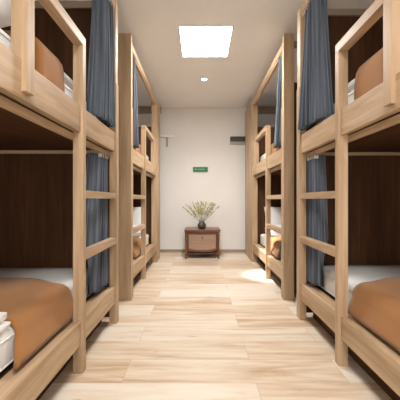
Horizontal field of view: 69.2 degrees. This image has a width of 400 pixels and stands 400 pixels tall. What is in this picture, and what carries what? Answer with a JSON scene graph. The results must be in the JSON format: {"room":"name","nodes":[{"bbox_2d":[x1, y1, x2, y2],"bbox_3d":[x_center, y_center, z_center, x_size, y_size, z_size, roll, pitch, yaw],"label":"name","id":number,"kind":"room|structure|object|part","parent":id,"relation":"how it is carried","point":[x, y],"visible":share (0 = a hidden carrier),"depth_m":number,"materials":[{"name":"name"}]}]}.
{"room":"dormitory","nodes":[
{"label":"dormitory","id":0,"kind":"room"},
{"bbox_2d":[35,0,374,107],"bbox_3d":[0.080,-1.810,2.125,3.840,0.100,7.050,0,0,0],"label":"ceiling","id":1,"kind":"structure","parent":0,"point":[234,80],"depth_m":3.33,"materials":[{"name":"white paint"}]},
{"bbox_2d":[178,25,233,56],"bbox_3d":[0.060,-1.754,3.232,0.558,0.012,0.633,0,0,0],"label":"recessed light","id":2,"kind":"object","parent":1,"relation":"in","point":[195,40],"visible":1,"depth_m":3.18,"materials":[{"name":"white plastic"}]},
{"bbox_2d":[138,108,275,248],"bbox_3d":[0.080,-0.380,5.600,3.840,2.760,0.100,0,0,0],"label":"wall","id":3,"kind":"structure","parent":0,"point":[201,138],"depth_m":5.55,"materials":[{"name":"white paint"}]},
{"bbox_2d":[138,106,160,113],"bbox_3d":[-1.240,-1.705,5.500,1.000,0.110,0.100,0,0,0],"label":"trim","id":4,"kind":"structure","parent":3,"relation":"attached to","point":[141,109],"depth_m":5.45,"materials":[{"name":"brown wood"}]},
{"bbox_2d":[160,135,173,146],"bbox_3d":[-0.647,-1.125,5.525,0.305,0.210,0.050,0,0,0],"label":"wall rack","id":5,"kind":"object","parent":3,"relation":"attached to","point":[161,136],"visible":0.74,"depth_m":5.52,"materials":[{"name":"white metal"}]},
{"bbox_2d":[193,167,207,171],"bbox_3d":[0.007,-0.583,5.540,0.285,0.095,0.020,0,0,0],"label":"sign","id":6,"kind":"object","parent":3,"relation":"attached to","point":[195,169],"visible":1,"depth_m":5.53,"materials":[{"name":"green plastic"}]},
{"bbox_2d":[160,249,244,251],"bbox_3d":[0.080,0.973,5.543,3.640,0.055,0.014,0,0,0],"label":"baseboard","id":7,"kind":"structure","parent":3,"relation":"attached to","point":[161,250],"depth_m":5.54,"materials":[{"name":"brown wood"}]},
{"bbox_2d":[230,136,244,143],"bbox_3d":[0.730,-1.133,5.510,0.310,0.135,0.080,0,0,0],"label":"wall shelf","id":8,"kind":"object","parent":3,"relation":"attached to","point":[233,139],"visible":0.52,"depth_m":5.47,"materials":[{"name":"brown paint"}]},
{"bbox_2d":[247,106,275,113],"bbox_3d":[1.400,-1.705,5.500,1.000,0.110,0.100,0,0,0],"label":"trim","id":9,"kind":"structure","parent":3,"relation":"attached to","point":[261,109],"depth_m":5.45,"materials":[{"name":"brown wood"}]},
{"bbox_2d":[39,252,391,399],"bbox_3d":[0.080,1.050,2.125,3.840,0.100,7.050,0,0,0],"label":"floor","id":10,"kind":"structure","parent":0,"point":[198,326],"depth_m":1.95,"materials":[{"name":"beige wood"}]},
{"bbox_2d":[0,0,118,399],"bbox_3d":[-1.192,-0.310,1.465,1.048,2.620,1.880,0,0,0],"label":"bunk bed","id":11,"kind":"object","parent":10,"relation":"on","point":[47,135],"visible":0.84,"depth_m":1.99,"materials":[{"name":"brown wood"}]},
{"bbox_3d":[-0.699,-0.657,1.145,0.062,0.475,0.055,0,0,0],"label":"guard post","id":12,"kind":"part","parent":11,"relation":"part of","materials":[{"name":"brown wood"}]},
{"bbox_2d":[0,268,91,371],"bbox_3d":[-1.239,0.622,1.462,0.889,0.183,1.785,0,0,0],"label":"mattress","id":13,"kind":"object","parent":11,"relation":"on","point":[64,276],"visible":0.27,"depth_m":2.00,"materials":[{"name":"white fabric"}]},
{"bbox_2d":[0,312,10,331],"bbox_3d":[-1.205,0.491,0.920,0.838,0.071,0.590,0,0,0],"label":"duvet","id":14,"kind":"object","parent":13,"relation":"on","point":[3,315],"visible":1,"depth_m":1.18,"materials":[{"name":"white fabric"}]},
{"bbox_2d":[0,278,72,368],"bbox_3d":[-1.172,0.582,1.511,0.869,0.208,0.674,0,0,0],"label":"blanket","id":15,"kind":"object","parent":13,"relation":"on","point":[36,309],"visible":0.97,"depth_m":1.45,"materials":[{"name":"orange fabric"}]},
{"bbox_2d":[0,28,98,119],"bbox_3d":[-1.239,-0.575,1.462,0.889,0.278,1.785,0,0,0],"label":"mattress","id":16,"kind":"object","parent":11,"relation":"on","point":[5,39],"visible":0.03,"depth_m":1.21,"materials":[{"name":"white fabric"}]},
{"bbox_2d":[0,0,10,27],"bbox_3d":[-1.104,-0.844,1.135,0.600,0.263,0.440,0,0,0],"label":"pillow","id":17,"kind":"object","parent":16,"relation":"on","point":[5,5],"visible":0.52,"depth_m":1.25,"materials":[{"name":"white fabric"}]},
{"bbox_2d":[3,30,64,92],"bbox_3d":[-1.175,-0.702,1.528,0.881,0.284,0.334,0,0,0],"label":"blanket","id":18,"kind":"object","parent":16,"relation":"on","point":[47,64],"visible":0.38,"depth_m":1.42,"materials":[{"name":"orange fabric"}]},
{"bbox_2d":[64,73,72,89],"bbox_3d":[-1.202,-0.747,1.840,0.785,0.068,0.270,0,0,0],"label":"duvet","id":19,"kind":"object","parent":16,"relation":"on","point":[68,81],"visible":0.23,"depth_m":1.80,"materials":[{"name":"white fabric"}]},
{"bbox_3d":[-0.706,-0.468,1.482,0.036,0.155,1.754,0,0,0],"label":"rail","id":20,"kind":"part","parent":11,"relation":"part of","materials":[{"name":"brown wood"}]},
{"bbox_3d":[-0.739,0.767,1.485,0.102,0.135,1.760,0,0,0],"label":"rail","id":21,"kind":"part","parent":11,"relation":"part of","materials":[{"name":"brown wood"}]},
{"bbox_3d":[-0.702,-0.922,1.419,0.055,0.055,0.592,0,0,0],"label":"guard rail","id":22,"kind":"part","parent":11,"relation":"part of","materials":[{"name":"brown wood"}]},
{"bbox_3d":[-1.219,-1.593,2.380,0.970,0.055,0.042,0,0,0],"label":"rail","id":23,"kind":"part","parent":11,"relation":"part of","materials":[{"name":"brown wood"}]},
{"bbox_3d":[-0.703,0.052,1.692,0.058,1.895,0.046,0,0,0],"label":"ladder post","id":24,"kind":"part","parent":11,"relation":"part of","materials":[{"name":"brown wood"}]},
{"bbox_2d":[86,152,108,294],"bbox_3d":[-0.791,0.160,2.169,0.130,1.022,0.314,0,0,0],"label":"curtain","id":25,"kind":"object","parent":11,"relation":"hanging from","point":[97,163],"visible":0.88,"depth_m":2.14,"materials":[{"name":"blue fabric"}]},
{"bbox_2d":[86,0,114,126],"bbox_3d":[-0.711,-1.046,2.132,0.131,0.954,0.333,0,0,6],"label":"curtain","id":26,"kind":"object","parent":11,"relation":"hanging from","point":[100,83],"visible":0.98,"depth_m":2.07,"materials":[{"name":"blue fabric"}]},
{"bbox_3d":[-0.703,0.028,2.373,0.058,1.945,0.065,0,0,0],"label":"ladder post","id":27,"kind":"part","parent":11,"relation":"part of","materials":[{"name":"brown wood"}]},
{"bbox_3d":[-0.712,-1.282,2.373,0.064,0.675,0.065,0,0,0],"label":"frame post","id":28,"kind":"part","parent":11,"relation":"part of","materials":[{"name":"brown wood"}]},
{"bbox_2d":[118,33,159,299],"bbox_3d":[-1.208,-0.330,3.949,1.048,2.660,2.122,0,0,0],"label":"bunk bed","id":29,"kind":"object","parent":10,"relation":"on","point":[139,177],"visible":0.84,"depth_m":2.99,"materials":[{"name":"brown wood"}]},
{"bbox_3d":[-0.798,-0.330,2.918,0.224,2.660,0.060,0,0,0],"label":"partition post","id":30,"kind":"part","parent":29,"relation":"part of","materials":[{"name":"brown wood"}]},
{"bbox_3d":[-0.719,0.028,2.973,0.058,1.945,0.046,0,0,0],"label":"ladder post","id":31,"kind":"part","parent":29,"relation":"part of","materials":[{"name":"brown wood"}]},
{"bbox_3d":[-0.728,-1.282,2.973,0.064,0.675,0.046,0,0,0],"label":"frame post","id":32,"kind":"part","parent":29,"relation":"part of","materials":[{"name":"brown wood"}]},
{"bbox_2d":[133,55,138,148],"bbox_3d":[-0.719,-1.046,3.132,0.112,0.954,0.242,0,0,0],"label":"curtain","id":33,"kind":"object","parent":29,"relation":"hanging from","point":[135,104],"visible":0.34,"depth_m":3.09,"materials":[{"name":"blue fabric"}]},
{"bbox_2d":[134,234,148,244],"bbox_3d":[-1.255,0.623,3.842,0.889,0.183,1.685,0,0,0],"label":"mattress","id":34,"kind":"object","parent":29,"relation":"on","point":[147,235],"visible":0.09,"depth_m":4.47,"materials":[{"name":"white fabric"}]},
{"bbox_2d":[133,207,140,224],"bbox_3d":[-1.210,0.300,4.531,0.700,0.390,0.158,0,0,0],"label":"pillow","id":35,"kind":"object","parent":34,"relation":"on","point":[136,210],"visible":0.12,"depth_m":4.49,"materials":[{"name":"white fabric"}]},
{"bbox_2d":[133,237,140,257],"bbox_3d":[-1.190,0.562,3.668,0.873,0.247,0.731,0,0,0],"label":"blanket","id":36,"kind":"object","parent":34,"relation":"on","point":[136,240],"visible":0.17,"depth_m":3.62,"materials":[{"name":"orange fabric"}]},
{"bbox_2d":[133,225,140,236],"bbox_3d":[-1.050,0.449,4.230,0.440,0.162,0.338,0,0,0],"label":"pillow","id":37,"kind":"object","parent":34,"relation":"on","point":[138,233],"visible":0.12,"depth_m":4.08,"materials":[{"name":"white fabric"}]},
{"bbox_3d":[-1.250,-0.115,4.707,0.940,2.150,0.023,0,0,0],"label":"head panel","id":38,"kind":"part","parent":29,"relation":"part of","materials":[{"name":"brown wood"}]},
{"bbox_3d":[-0.719,0.052,3.693,0.058,1.895,0.046,0,0,0],"label":"ladder post","id":39,"kind":"part","parent":29,"relation":"part of","materials":[{"name":"brown wood"}]},
{"bbox_3d":[-0.722,-0.468,3.823,0.036,0.155,1.654,0,0,0],"label":"rail","id":40,"kind":"part","parent":29,"relation":"part of","materials":[{"name":"brown wood"}]},
{"bbox_3d":[-0.755,0.767,3.820,0.102,0.135,1.660,0,0,0],"label":"rail","id":41,"kind":"part","parent":29,"relation":"part of","materials":[{"name":"brown wood"}]},
{"bbox_3d":[-0.718,-0.922,4.060,0.055,0.055,0.780,0,0,0],"label":"guard rail","id":42,"kind":"part","parent":29,"relation":"part of","materials":[{"name":"brown wood"}]},
{"bbox_3d":[-0.715,-0.657,4.428,0.062,0.475,0.055,0,0,0],"label":"guard post","id":43,"kind":"part","parent":29,"relation":"part of","materials":[{"name":"brown wood"}]},
{"bbox_3d":[-0.736,-0.310,4.690,0.088,2.620,0.080,0,0,0],"label":"head post","id":44,"kind":"part","parent":29,"relation":"part of","materials":[{"name":"brown wood"}]},
{"bbox_3d":[-0.733,-0.310,4.870,0.085,2.620,0.280,0,0,0],"label":"partition post","id":45,"kind":"part","parent":29,"relation":"part of","materials":[{"name":"brown wood"}]},
{"bbox_3d":[-1.255,-0.575,3.842,0.889,0.278,1.685,0,0,0],"label":"mattress","id":46,"kind":"object","parent":29,"relation":"on","visible":0},
{"bbox_2d":[134,144,140,153],"bbox_3d":[-1.195,-0.683,3.649,0.868,0.246,0.578,0,0,0],"label":"blanket","id":47,"kind":"object","parent":46,"relation":"on","point":[139,148],"visible":0.07,"depth_m":3.66,"materials":[{"name":"orange fabric"}]},
{"bbox_2d":[184,227,220,258],"bbox_3d":[0.040,0.751,5.150,0.616,0.497,0.500,0,0,0],"label":"nightstand","id":48,"kind":"object","parent":10,"relation":"on","point":[197,241],"visible":0.99,"depth_m":4.93,"materials":[{"name":"brown wood"}]},
{"bbox_3d":[-0.232,0.776,4.945,0.048,0.447,0.048,0,0,0],"label":"leg","id":49,"kind":"part","parent":48,"relation":"part of","materials":[{"name":"brown wood"}]},
{"bbox_2d":[197,221,205,228],"bbox_3d":[0.030,0.435,5.060,0.148,0.133,0.148,0,0,0],"label":"vase","id":50,"kind":"object","parent":48,"relation":"on","point":[201,225],"visible":1,"depth_m":5.01,"materials":[{"name":"grey ceramic"}]},
{"bbox_3d":[0.040,0.719,4.944,0.464,0.262,0.020,0,0,0],"label":"drawer","id":51,"kind":"part","parent":48,"relation":"part of","materials":[{"name":"brown wood"}]},
{"bbox_3d":[0.312,0.776,4.945,0.048,0.447,0.048,0,0,0],"label":"leg","id":52,"kind":"part","parent":48,"relation":"part of","materials":[{"name":"brown wood"}]},
{"bbox_2d":[245,33,296,299],"bbox_3d":[1.356,-0.330,4.129,1.048,2.660,2.482,0,0,0],"label":"bunk bed","id":53,"kind":"object","parent":10,"relation":"on","point":[270,182],"visible":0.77,"depth_m":3.46,"materials":[{"name":"brown wood"}]},
{"bbox_3d":[0.880,-0.310,5.060,0.085,2.620,0.620,0,0,0],"label":"partition post","id":54,"kind":"part","parent":53,"relation":"part of","materials":[{"name":"brown wood"}]},
{"bbox_3d":[0.884,-0.310,4.710,0.088,2.620,0.080,0,0,0],"label":"head post","id":55,"kind":"part","parent":53,"relation":"part of","materials":[{"name":"brown wood"}]},
{"bbox_3d":[0.863,-0.657,4.428,0.062,0.475,0.055,0,0,0],"label":"guard post","id":56,"kind":"part","parent":53,"relation":"part of","materials":[{"name":"brown wood"}]},
{"bbox_3d":[0.866,-0.922,4.060,0.055,0.055,0.780,0,0,0],"label":"guard rail","id":57,"kind":"part","parent":53,"relation":"part of","materials":[{"name":"brown wood"}]},
{"bbox_3d":[0.870,-0.468,3.833,0.036,0.155,1.674,0,0,0],"label":"rail","id":58,"kind":"part","parent":53,"relation":"part of","materials":[{"name":"brown wood"}]},
{"bbox_3d":[0.903,0.767,3.830,0.102,0.135,1.680,0,0,0],"label":"rail","id":59,"kind":"part","parent":53,"relation":"part of","materials":[{"name":"brown wood"}]},
{"bbox_2d":[260,234,275,245],"bbox_3d":[1.403,0.623,3.853,0.889,0.183,1.705,0,0,0],"label":"mattress","id":60,"kind":"object","parent":53,"relation":"on","point":[262,236],"visible":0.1,"depth_m":4.45,"materials":[{"name":"white fabric"}]},
{"bbox_2d":[264,207,280,224],"bbox_3d":[1.358,0.300,4.531,0.700,0.390,0.158,0,0,0],"label":"pillow","id":61,"kind":"object","parent":60,"relation":"on","point":[275,211],"visible":0.13,"depth_m":4.49,"materials":[{"name":"white fabric"}]},
{"bbox_2d":[271,236,280,257],"bbox_3d":[1.338,0.562,3.671,0.874,0.248,0.738,0,0,0],"label":"blanket","id":62,"kind":"object","parent":60,"relation":"on","point":[275,241],"visible":0.2,"depth_m":3.62,"materials":[{"name":"orange fabric"}]},
{"bbox_2d":[271,225,280,236],"bbox_3d":[1.198,0.449,4.230,0.440,0.162,0.338,0,0,0],"label":"pillow","id":63,"kind":"object","parent":60,"relation":"on","point":[273,233],"visible":0.2,"depth_m":4.08,"materials":[{"name":"white fabric"}]},
{"bbox_3d":[0.867,0.052,3.693,0.058,1.895,0.046,0,0,0],"label":"ladder post","id":64,"kind":"part","parent":53,"relation":"part of","materials":[{"name":"brown wood"}]},
{"bbox_3d":[1.398,-0.115,4.726,0.940,2.150,0.023,0,0,0],"label":"head panel","id":65,"kind":"part","parent":53,"relation":"part of","materials":[{"name":"brown wood"}]},
{"bbox_2d":[273,55,281,148],"bbox_3d":[0.862,-1.046,3.132,0.122,0.954,0.244,0,0,0],"label":"curtain","id":66,"kind":"object","parent":53,"relation":"hanging from","point":[277,135],"visible":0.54,"depth_m":3.06,"materials":[{"name":"blue fabric"}]},
{"bbox_3d":[0.867,0.028,2.973,0.058,1.945,0.046,0,0,0],"label":"ladder post","id":67,"kind":"part","parent":53,"relation":"part of","materials":[{"name":"brown wood"}]},
{"bbox_3d":[0.886,-0.330,2.918,0.104,2.660,0.060,0,0,0],"label":"partition post","id":68,"kind":"part","parent":53,"relation":"part of","materials":[{"name":"brown wood"}]},
{"bbox_3d":[1.382,-0.120,2.969,0.972,2.160,0.022,0,0,0],"label":"foot panel","id":69,"kind":"part","parent":53,"relation":"part of","materials":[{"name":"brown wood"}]},
{"bbox_3d":[1.403,-0.575,3.853,0.889,0.278,1.705,0,0,0],"label":"mattress","id":70,"kind":"object","parent":53,"relation":"on","visible":0},
{"bbox_2d":[271,143,278,153],"bbox_3d":[1.343,-0.681,3.651,0.867,0.243,0.575,0,0,0],"label":"blanket","id":71,"kind":"object","parent":70,"relation":"on","point":[272,145],"visible":0.08,"depth_m":3.64,"materials":[{"name":"orange fabric"}]},
{"bbox_2d":[297,0,399,399],"bbox_3d":[1.350,-0.310,1.520,1.048,2.620,1.960,0,0,0],"label":"bunk bed","id":72,"kind":"object","parent":10,"relation":"on","point":[360,142],"visible":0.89,"depth_m":2.13,"materials":[{"name":"brown wood"}]},
{"bbox_3d":[0.870,-1.282,2.462,0.064,0.675,0.075,0,0,0],"label":"frame post","id":73,"kind":"part","parent":72,"relation":"part of","materials":[{"name":"brown wood"}]},
{"bbox_3d":[0.861,0.028,2.462,0.058,1.945,0.075,0,0,0],"label":"ladder post","id":74,"kind":"part","parent":72,"relation":"part of","materials":[{"name":"brown wood"}]},
{"bbox_2d":[298,0,333,130],"bbox_3d":[0.865,-1.046,2.209,0.144,0.954,0.406,0,0,0],"label":"curtain","id":75,"kind":"object","parent":72,"relation":"hanging from","point":[316,96],"visible":0.99,"depth_m":2.13,"materials":[{"name":"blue fabric"}]},
{"bbox_2d":[307,154,327,286],"bbox_3d":[0.923,0.160,2.307,0.096,1.022,0.202,0,0,-17],"label":"curtain","id":76,"kind":"object","parent":72,"relation":"hanging from","point":[317,208],"visible":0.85,"depth_m":2.26,"materials":[{"name":"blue fabric"}]},
{"bbox_2d":[315,89,353,125],"bbox_3d":[1.397,-0.575,1.518,0.889,0.278,1.865,0,0,0],"label":"mattress","id":77,"kind":"object","parent":72,"relation":"on","point":[351,93],"visible":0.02,"depth_m":1.87,"materials":[{"name":"white fabric"}]},
{"bbox_2d":[348,79,354,92],"bbox_3d":[1.359,-0.747,1.935,0.785,0.068,0.270,0,0,0],"label":"duvet","id":78,"kind":"object","parent":77,"relation":"on","point":[351,84],"visible":0.16,"depth_m":1.87,"materials":[{"name":"white fabric"}]},
{"bbox_2d":[354,48,382,100],"bbox_3d":[1.333,-0.707,1.469,0.880,0.294,0.637,0,0,0],"label":"blanket","id":79,"kind":"object","parent":77,"relation":"on","point":[369,75],"visible":0.45,"depth_m":1.54,"materials":[{"name":"orange fabric"}]},
{"bbox_3d":[0.861,0.052,1.765,0.058,1.895,0.046,0,0,0],"label":"ladder post","id":80,"kind":"part","parent":72,"relation":"part of","materials":[{"name":"brown wood"}]},
{"bbox_3d":[1.377,-1.593,2.475,0.970,0.055,0.042,0,0,0],"label":"rail","id":81,"kind":"part","parent":72,"relation":"part of","materials":[{"name":"brown wood"}]},
{"bbox_3d":[0.864,-0.468,1.537,0.036,0.155,1.834,0,0,0],"label":"rail","id":82,"kind":"part","parent":72,"relation":"part of","materials":[{"name":"brown wood"}]},
{"bbox_3d":[0.897,0.767,1.540,0.102,0.135,1.840,0,0,0],"label":"rail","id":83,"kind":"part","parent":72,"relation":"part of","materials":[{"name":"brown wood"}]},
{"bbox_3d":[1.376,-0.302,2.481,0.972,2.525,0.022,0,0,0],"label":"foot panel","id":84,"kind":"part","parent":72,"relation":"part of","materials":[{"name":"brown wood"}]},
{"bbox_3d":[0.860,-0.922,1.524,0.055,0.055,0.528,0,0,0],"label":"guard rail","id":85,"kind":"part","parent":72,"relation":"part of","materials":[{"name":"brown wood"}]},
{"bbox_2d":[320,265,399,304],"bbox_3d":[1.397,0.622,1.518,0.889,0.183,1.865,0,0,0],"label":"mattress","id":86,"kind":"object","parent":72,"relation":"on","point":[357,274],"visible":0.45,"depth_m":2.13,"materials":[{"name":"white fabric"}]},
{"bbox_2d":[348,277,399,351],"bbox_3d":[1.330,0.581,1.441,0.870,0.211,0.866,0,0,0],"label":"blanket","id":87,"kind":"object","parent":86,"relation":"on","point":[375,304],"visible":0.99,"depth_m":1.55,"materials":[{"name":"orange fabric"}]},
{"bbox_3d":[0.857,-0.657,1.282,0.062,0.475,0.055,0,0,0],"label":"guard post","id":88,"kind":"part","parent":72,"relation":"part of","materials":[{"name":"brown wood"}]}
]}

